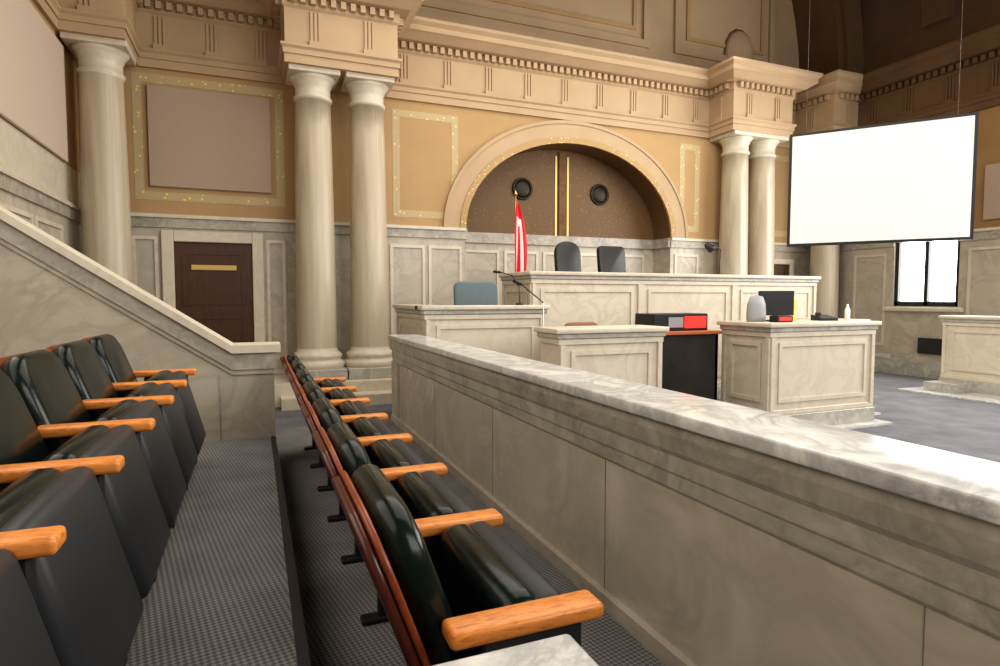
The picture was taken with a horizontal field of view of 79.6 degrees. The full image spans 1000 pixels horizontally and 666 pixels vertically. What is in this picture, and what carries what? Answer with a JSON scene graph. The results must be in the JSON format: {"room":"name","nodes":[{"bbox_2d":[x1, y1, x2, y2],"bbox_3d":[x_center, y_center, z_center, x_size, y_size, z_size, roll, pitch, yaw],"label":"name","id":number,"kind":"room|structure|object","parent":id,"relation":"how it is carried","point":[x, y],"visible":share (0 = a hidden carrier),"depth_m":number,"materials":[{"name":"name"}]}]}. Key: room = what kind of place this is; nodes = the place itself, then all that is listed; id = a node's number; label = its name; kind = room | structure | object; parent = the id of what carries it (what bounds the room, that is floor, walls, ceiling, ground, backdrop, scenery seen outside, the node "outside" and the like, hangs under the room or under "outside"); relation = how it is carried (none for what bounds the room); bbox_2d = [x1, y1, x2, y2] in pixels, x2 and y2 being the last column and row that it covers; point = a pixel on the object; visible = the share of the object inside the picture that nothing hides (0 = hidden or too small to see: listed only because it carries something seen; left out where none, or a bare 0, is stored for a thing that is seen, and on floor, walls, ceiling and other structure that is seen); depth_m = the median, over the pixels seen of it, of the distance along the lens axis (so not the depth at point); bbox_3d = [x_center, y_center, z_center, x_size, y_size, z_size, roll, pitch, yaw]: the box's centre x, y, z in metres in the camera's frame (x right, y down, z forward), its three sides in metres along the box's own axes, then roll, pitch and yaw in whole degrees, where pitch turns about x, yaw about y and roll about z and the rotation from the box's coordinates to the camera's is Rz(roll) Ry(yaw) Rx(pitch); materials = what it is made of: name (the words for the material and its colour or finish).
{"room":"courtroom","nodes":[
{"label":"courtroom","id":0,"kind":"room"},
{"bbox_2d":[0,0,81,252],"bbox_3d":[-3.376,-1.920,2.025,0.360,6.600,13.500,-1,4,-22],"label":"wall","id":1,"kind":"structure","parent":0,"point":[37,186],"depth_m":6.92,"materials":[{"name":"beige stone"}]},
{"bbox_2d":[0,0,67,161],"bbox_3d":[-4.433,-2.730,4.965,0.044,1.440,5.620,-1,4,-22],"label":"acoustic panel","id":2,"kind":"object","parent":1,"relation":"attached to","point":[32,70],"visible":1,"depth_m":6.41,"materials":[{"name":"fabric"}]},
{"bbox_2d":[76,0,863,374],"bbox_3d":[0.704,-5.649,10.672,14.040,13.050,1.900,-1,4,-22],"label":"wall","id":3,"kind":"structure","parent":0,"point":[453,174],"depth_m":11.11,"materials":[{"name":"beige paint"}]},
{"bbox_2d":[146,84,271,193],"bbox_3d":[-4.268,-2.841,8.880,1.640,1.430,0.044,-1,4,-22],"label":"acoustic panel","id":4,"kind":"object","parent":3,"relation":"attached to","point":[198,139],"visible":1,"depth_m":8.84,"materials":[{"name":"fabric"}]},
{"bbox_2d":[160,230,265,342],"bbox_3d":[-4.286,-0.416,9.037,1.380,2.190,0.110,-1,4,-22],"label":"door","id":5,"kind":"structure","parent":3,"relation":"in","point":[216,279],"depth_m":9.03,"materials":[{"name":"brown wood"}]},
{"bbox_2d":[32,0,999,148],"bbox_3d":[3.216,-4.151,4.591,14.000,1.200,13.500,-1,4,-22],"label":"crown molding","id":6,"kind":"structure","parent":3,"relation":"attached to","point":[432,61],"depth_m":10.37,"materials":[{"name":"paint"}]},
{"bbox_2d":[710,130,761,274],"bbox_3d":[4.774,-1.760,12.279,0.824,4.500,0.824,-1,4,-22],"label":"column","id":7,"kind":"structure","parent":3,"relation":"attached to","point":[733,229],"depth_m":12.01,"materials":[{"name":"grey stone"}]},
{"bbox_2d":[748,134,788,274],"bbox_3d":[5.431,-1.775,12.547,0.824,4.500,0.824,-1,4,-22],"label":"column","id":8,"kind":"structure","parent":3,"relation":"attached to","point":[761,173],"depth_m":12.28,"materials":[{"name":"grey stone"}]},
{"bbox_2d":[774,259,793,275],"bbox_3d":[6.061,-0.449,13.265,0.990,2.370,0.110,-1,4,-22],"label":"door","id":9,"kind":"structure","parent":3,"relation":"in","point":[782,267],"depth_m":13.26,"materials":[{"name":"brown wood"}]},
{"bbox_2d":[275,372,999,462],"bbox_3d":[3.037,1.294,5.346,14.600,0.200,14.450,-1,4,-22],"label":"floor","id":10,"kind":"structure","parent":0,"point":[971,428],"depth_m":7.51,"materials":[{"name":"grey carpet"}]},
{"bbox_2d":[0,206,280,442],"bbox_3d":[-3.064,-0.024,4.934,2.310,2.480,1.460,-1,4,-22],"label":"wall","id":11,"kind":"structure","parent":10,"relation":"on","point":[52,293],"depth_m":4.34,"materials":[{"name":"beige stone"}]},
{"bbox_2d":[274,375,391,410],"bbox_3d":[-3.370,0.853,8.652,4.650,0.300,1.550,-1,4,-22],"label":"step","id":12,"kind":"structure","parent":10,"relation":"on","point":[378,390],"depth_m":8.53,"materials":[{"name":"beige stone"}]},
{"bbox_2d":[59,31,135,283],"bbox_3d":[-5.226,-1.511,7.968,0.824,4.500,0.824,-1,4,-22],"label":"column","id":13,"kind":"structure","parent":12,"relation":"on","point":[106,232],"depth_m":7.71,"materials":[{"name":"grey stone"}]},
{"bbox_2d":[286,63,348,379],"bbox_3d":[-2.763,-1.569,8.971,0.824,4.500,0.824,-1,4,-22],"label":"column","id":14,"kind":"structure","parent":12,"relation":"on","point":[317,349],"depth_m":8.74,"materials":[{"name":"grey stone"}]},
{"bbox_2d":[340,71,394,379],"bbox_3d":[-2.032,-1.586,9.269,0.824,4.500,0.824,-1,4,-22],"label":"column","id":15,"kind":"structure","parent":12,"relation":"on","point":[369,356],"depth_m":9.04,"materials":[{"name":"grey stone"}]},
{"bbox_2d":[126,420,664,665],"bbox_3d":[-0.944,1.223,1.334,3.605,0.404,10.050,-1,4,-22],"label":"floor","id":16,"kind":"structure","parent":10,"relation":"on","point":[251,572],"depth_m":2.56,"materials":[{"name":"grey carpet"}]},
{"bbox_2d":[0,548,59,665],"bbox_3d":[-1.000,0.610,0.826,0.614,0.886,0.642,-1,4,-22],"label":"seat","id":17,"kind":"object","parent":16,"relation":"on","point":[24,638],"visible":1,"depth_m":1.09,"materials":[{"name":"black leather"}]},
{"bbox_2d":[0,466,142,665],"bbox_3d":[-1.226,0.578,1.381,0.614,0.886,0.642,-1,4,-22],"label":"seat","id":18,"kind":"object","parent":16,"relation":"on","point":[60,530],"visible":0.95,"depth_m":1.40,"materials":[{"name":"black leather"}]},
{"bbox_2d":[0,369,169,665],"bbox_3d":[-1.453,0.546,1.935,0.614,0.886,0.642,-1,4,-22],"label":"seat","id":19,"kind":"object","parent":16,"relation":"on","point":[115,456],"visible":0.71,"depth_m":1.93,"materials":[{"name":"black leather"}]},
{"bbox_2d":[0,349,186,582],"bbox_3d":[-1.680,0.514,2.490,0.614,0.886,0.642,-1,4,-22],"label":"seat","id":20,"kind":"object","parent":16,"relation":"on","point":[44,383],"visible":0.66,"depth_m":2.39,"materials":[{"name":"black leather"}]},
{"bbox_2d":[44,340,197,527],"bbox_3d":[-1.907,0.482,3.045,0.614,0.886,0.642,-1,4,-22],"label":"seat","id":21,"kind":"object","parent":16,"relation":"on","point":[85,367],"visible":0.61,"depth_m":2.94,"materials":[{"name":"black leather"}]},
{"bbox_2d":[81,334,205,490],"bbox_3d":[-2.141,0.449,3.619,0.614,0.886,0.684,-1,4,-22],"label":"seat","id":22,"kind":"object","parent":16,"relation":"on","point":[123,378],"visible":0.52,"depth_m":3.52,"materials":[{"name":"black leather"}]},
{"bbox_2d":[280,353,356,468],"bbox_3d":[-1.528,0.615,5.091,0.614,0.886,0.704,-1,4,-22],"label":"seat","id":23,"kind":"object","parent":16,"relation":"on","point":[326,384],"visible":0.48,"depth_m":4.94,"materials":[{"name":"black leather"}]},
{"bbox_2d":[283,360,369,491],"bbox_3d":[-1.285,0.649,4.498,0.614,0.886,0.662,-1,4,-22],"label":"seat","id":24,"kind":"object","parent":16,"relation":"on","point":[336,396],"visible":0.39,"depth_m":4.28,"materials":[{"name":"black leather"}]},
{"bbox_2d":[287,369,387,521],"bbox_3d":[-1.051,0.682,3.925,0.614,0.886,0.662,-1,4,-22],"label":"seat","id":25,"kind":"object","parent":16,"relation":"on","point":[348,410],"visible":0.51,"depth_m":3.70,"materials":[{"name":"black leather"}]},
{"bbox_2d":[293,381,412,564],"bbox_3d":[-0.817,0.715,3.352,0.614,0.886,0.662,-1,4,-22],"label":"seat","id":26,"kind":"object","parent":16,"relation":"on","point":[368,431],"visible":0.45,"depth_m":3.13,"materials":[{"name":"black leather"}]},
{"bbox_2d":[300,397,447,625],"bbox_3d":[-0.583,0.748,2.779,0.614,0.886,0.662,-1,4,-22],"label":"seat","id":27,"kind":"object","parent":16,"relation":"on","point":[394,458],"visible":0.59,"depth_m":2.57,"materials":[{"name":"black leather"}]},
{"bbox_2d":[312,422,502,656],"bbox_3d":[-0.348,0.781,2.206,0.614,0.886,0.662,-1,4,-22],"label":"seat","id":28,"kind":"object","parent":16,"relation":"on","point":[434,506],"visible":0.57,"depth_m":1.99,"materials":[{"name":"black leather"}]},
{"bbox_2d":[332,463,603,665],"bbox_3d":[-0.114,0.814,1.633,0.614,0.886,0.662,-1,4,-22],"label":"seat","id":29,"kind":"object","parent":16,"relation":"on","point":[503,601],"visible":0.94,"depth_m":1.36,"materials":[{"name":"black leather"}]},
{"bbox_2d":[432,634,598,665],"bbox_3d":[0.073,0.912,0.694,0.320,0.800,0.570,-1,4,-22],"label":"wall","id":30,"kind":"structure","parent":16,"relation":"on","point":[560,650],"depth_m":0.92,"materials":[{"name":"white stone"}]},
{"bbox_2d":[393,304,549,360],"bbox_3d":[-0.415,0.351,7.640,1.580,1.420,1.520,-1,4,-22],"label":"stand","id":31,"kind":"object","parent":10,"relation":"on","point":[506,329],"visible":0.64,"depth_m":6.99,"materials":[{"name":"beige stone"}]},
{"bbox_2d":[453,281,497,304],"bbox_3d":[-0.364,-0.062,7.798,0.633,1.202,0.628,-1,3,-11],"label":"office chair","id":32,"kind":"object","parent":31,"relation":"on","point":[465,292],"visible":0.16,"depth_m":7.54,"materials":[{"name":"blue fabric"}]},
{"bbox_2d":[493,270,523,304],"bbox_3d":[0.093,-0.553,7.289,0.433,0.426,0.099,2,4,30],"label":"gooseneck microphone","id":33,"kind":"object","parent":31,"relation":"on","point":[494,271],"visible":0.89,"depth_m":7.23,"materials":[{"name":"black plastic"}]},
{"bbox_2d":[512,279,543,326],"bbox_3d":[0.368,0.253,6.749,0.494,1.718,0.255,1,3,12],"label":"microphone stand","id":34,"kind":"object","parent":10,"relation":"on","point":[514,280],"visible":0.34,"depth_m":6.75,"materials":[{"name":"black metal"}]},
{"bbox_2d":[564,322,597,325],"bbox_3d":[0.863,0.474,7.196,0.625,1.222,0.628,-1,4,-22],"label":"office chair","id":35,"kind":"object","parent":10,"relation":"on","point":[569,323],"visible":0.05,"depth_m":6.96,"materials":[{"name":"brown"}]},
{"bbox_2d":[534,325,668,387],"bbox_3d":[1.044,0.539,6.191,1.300,1.210,0.520,-1,4,-22],"label":"desk","id":36,"kind":"object","parent":10,"relation":"on","point":[633,353],"visible":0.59,"depth_m":5.99,"materials":[{"name":"beige stone"}]},
{"bbox_2d":[498,271,820,398],"bbox_3d":[2.546,0.050,9.130,5.120,1.850,1.070,-1,4,-22],"label":"bench","id":37,"kind":"object","parent":10,"relation":"on","point":[601,298],"visible":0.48,"depth_m":8.38,"materials":[{"name":"beige stone"}]},
{"bbox_2d":[704,243,723,274],"bbox_3d":[3.328,-1.143,9.327,0.433,0.508,0.176,-2,4,-33],"label":"desk lamp","id":38,"kind":"object","parent":37,"relation":"on","point":[709,247],"visible":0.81,"depth_m":9.21,"materials":[{"name":"black plastic"}]},
{"bbox_2d":[662,329,721,399],"bbox_3d":[1.922,0.522,7.269,1.240,1.120,0.770,-1,4,-22],"label":"table","id":39,"kind":"object","parent":10,"relation":"on","point":[689,357],"visible":0.3,"depth_m":7.01,"materials":[{"name":"brown wood"}]},
{"bbox_2d":[635,313,707,330],"bbox_3d":[2.064,-0.137,7.226,0.780,0.199,0.388,-1,4,-22],"label":"recorder","id":40,"kind":"object","parent":39,"relation":"on","point":[674,321],"visible":0.85,"depth_m":7.07,"materials":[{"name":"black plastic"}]},
{"bbox_2d":[388,334,999,665],"bbox_3d":[0.819,0.833,2.054,0.330,1.100,10.090,-1,4,-22],"label":"wall","id":41,"kind":"structure","parent":10,"relation":"on","point":[712,532],"depth_m":1.99,"materials":[{"name":"beige stone"}]},
{"bbox_2d":[717,317,891,428],"bbox_3d":[3.722,0.453,7.525,2.350,1.230,1.470,-1,4,-22],"label":"desk","id":42,"kind":"object","parent":10,"relation":"on","point":[822,372],"visible":0.84,"depth_m":6.90,"materials":[{"name":"beige stone"}]},
{"bbox_2d":[746,295,765,321],"bbox_3d":[2.971,-0.286,6.954,0.280,0.310,0.125,-1,4,-22],"label":"speaker","id":43,"kind":"object","parent":42,"relation":"on","point":[756,305],"visible":1,"depth_m":6.89},
{"bbox_2d":[758,291,793,320],"bbox_3d":[3.275,-0.320,7.108,0.420,0.360,0.180,0,3,-2],"label":"computer monitor","id":44,"kind":"object","parent":42,"relation":"on","point":[777,302],"visible":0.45,"depth_m":7.10,"materials":[{"name":"black plastic"}]},
{"bbox_2d":[769,315,792,321],"bbox_3d":[3.199,-0.161,6.825,0.240,0.074,0.124,-1,4,-22],"label":"timer","id":45,"kind":"object","parent":42,"relation":"on","point":[776,318],"visible":0.95,"depth_m":6.78,"materials":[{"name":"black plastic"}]},
{"bbox_2d":[790,299,795,320],"bbox_3d":[3.534,-0.286,7.400,0.100,0.260,0.200,-1,4,-22],"label":"file box","id":46,"kind":"object","parent":42,"relation":"on","point":[794,315],"visible":0.18,"depth_m":7.32,"materials":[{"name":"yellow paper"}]},
{"bbox_2d":[811,312,837,320],"bbox_3d":[3.969,-0.203,7.345,0.220,0.100,0.200,0,3,-7],"label":"telephone","id":47,"kind":"object","parent":42,"relation":"on","point":[817,317],"visible":0.99,"depth_m":7.30,"materials":[{"name":"black plastic"}]},
{"bbox_2d":[844,304,849,320],"bbox_3d":[4.257,-0.254,7.351,0.060,0.200,0.060,-1,4,-22],"label":"water bottle","id":48,"kind":"object","parent":42,"relation":"on","point":[847,309],"visible":1,"depth_m":7.33,"materials":[{"name":"white plastic"}]},
{"bbox_2d":[897,315,999,403],"bbox_3d":[7.739,0.410,8.348,1.110,1.220,3.660,-1,4,-22],"label":"desk","id":49,"kind":"object","parent":10,"relation":"on","point":[970,358],"depth_m":9.42,"materials":[{"name":"beige stone"}]},
{"bbox_2d":[838,0,999,378],"bbox_3d":[9.808,-2.229,7.397,0.360,6.600,13.500,-1,4,-22],"label":"wall","id":50,"kind":"structure","parent":0,"point":[909,343],"depth_m":11.41,"materials":[{"name":"beige stone"}]},
{"bbox_2d":[809,245,839,317],"bbox_3d":[7.014,-1.799,12.955,0.824,4.500,0.824,-1,4,-22],"label":"column","id":51,"kind":"structure","parent":50,"relation":"attached to","point":[824,260],"depth_m":12.75,"materials":[{"name":"grey stone"}]},
{"bbox_2d":[883,240,964,311],"bbox_3d":[8.165,-1.934,11.394,0.400,3.050,1.440,-1,4,-22],"label":"window","id":52,"kind":"structure","parent":50,"relation":"in","point":[926,273],"depth_m":11.41,"materials":[{"name":"white glass"}]},
{"bbox_2d":[983,163,999,219],"bbox_3d":[8.730,-2.389,9.641,0.044,0.940,1.680,-1,4,-22],"label":"acoustic panel","id":53,"kind":"object","parent":50,"relation":"attached to","point":[991,207],"visible":1,"depth_m":10.29,"materials":[{"name":"fabric"}]},
{"bbox_2d":[860,0,997,53],"bbox_3d":[3.216,-8.813,4.322,14.000,7.000,13.500,-1,4,-22],"label":"ceiling","id":54,"kind":"structure","parent":0,"point":[885,22],"depth_m":11.67,"materials":[{"name":"paint"}]},
{"bbox_2d":[787,8,978,246],"bbox_3d":[6.066,-6.411,9.448,2.557,9.932,0.034,2,4,30],"label":"projector screen","id":55,"kind":"object","parent":54,"relation":"hanging from","point":[909,180],"visible":1,"depth_m":9.60,"materials":[{"name":"white fabric"}]},
{"bbox_3d":[1.886,0.326,10.766,4.900,1.110,2.538,-1,4,-22],"label":"floor","id":56,"kind":"structure","parent":0,"visible":0},
{"bbox_2d":[514,189,526,271],"bbox_3d":[0.264,-1.316,10.147,0.318,2.260,0.318,1,4,22],"label":"flag","id":57,"kind":"object","parent":56,"relation":"on","point":[520,231],"visible":0.57,"depth_m":10.13,"materials":[{"name":"red fabric"}]},
{"bbox_2d":[554,241,581,271],"bbox_3d":[0.992,-0.829,9.824,0.625,1.301,0.628,-1,4,-22],"label":"office chair","id":58,"kind":"object","parent":56,"relation":"on","point":[567,256],"visible":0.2,"depth_m":9.58,"materials":[{"name":"black leather"}]},
{"bbox_2d":[596,246,625,272],"bbox_3d":[1.752,-0.823,10.135,0.625,1.252,0.628,-1,4,-22],"label":"office chair","id":59,"kind":"object","parent":56,"relation":"on","point":[609,258],"visible":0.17,"depth_m":9.88,"materials":[{"name":"black leather"}]}
]}

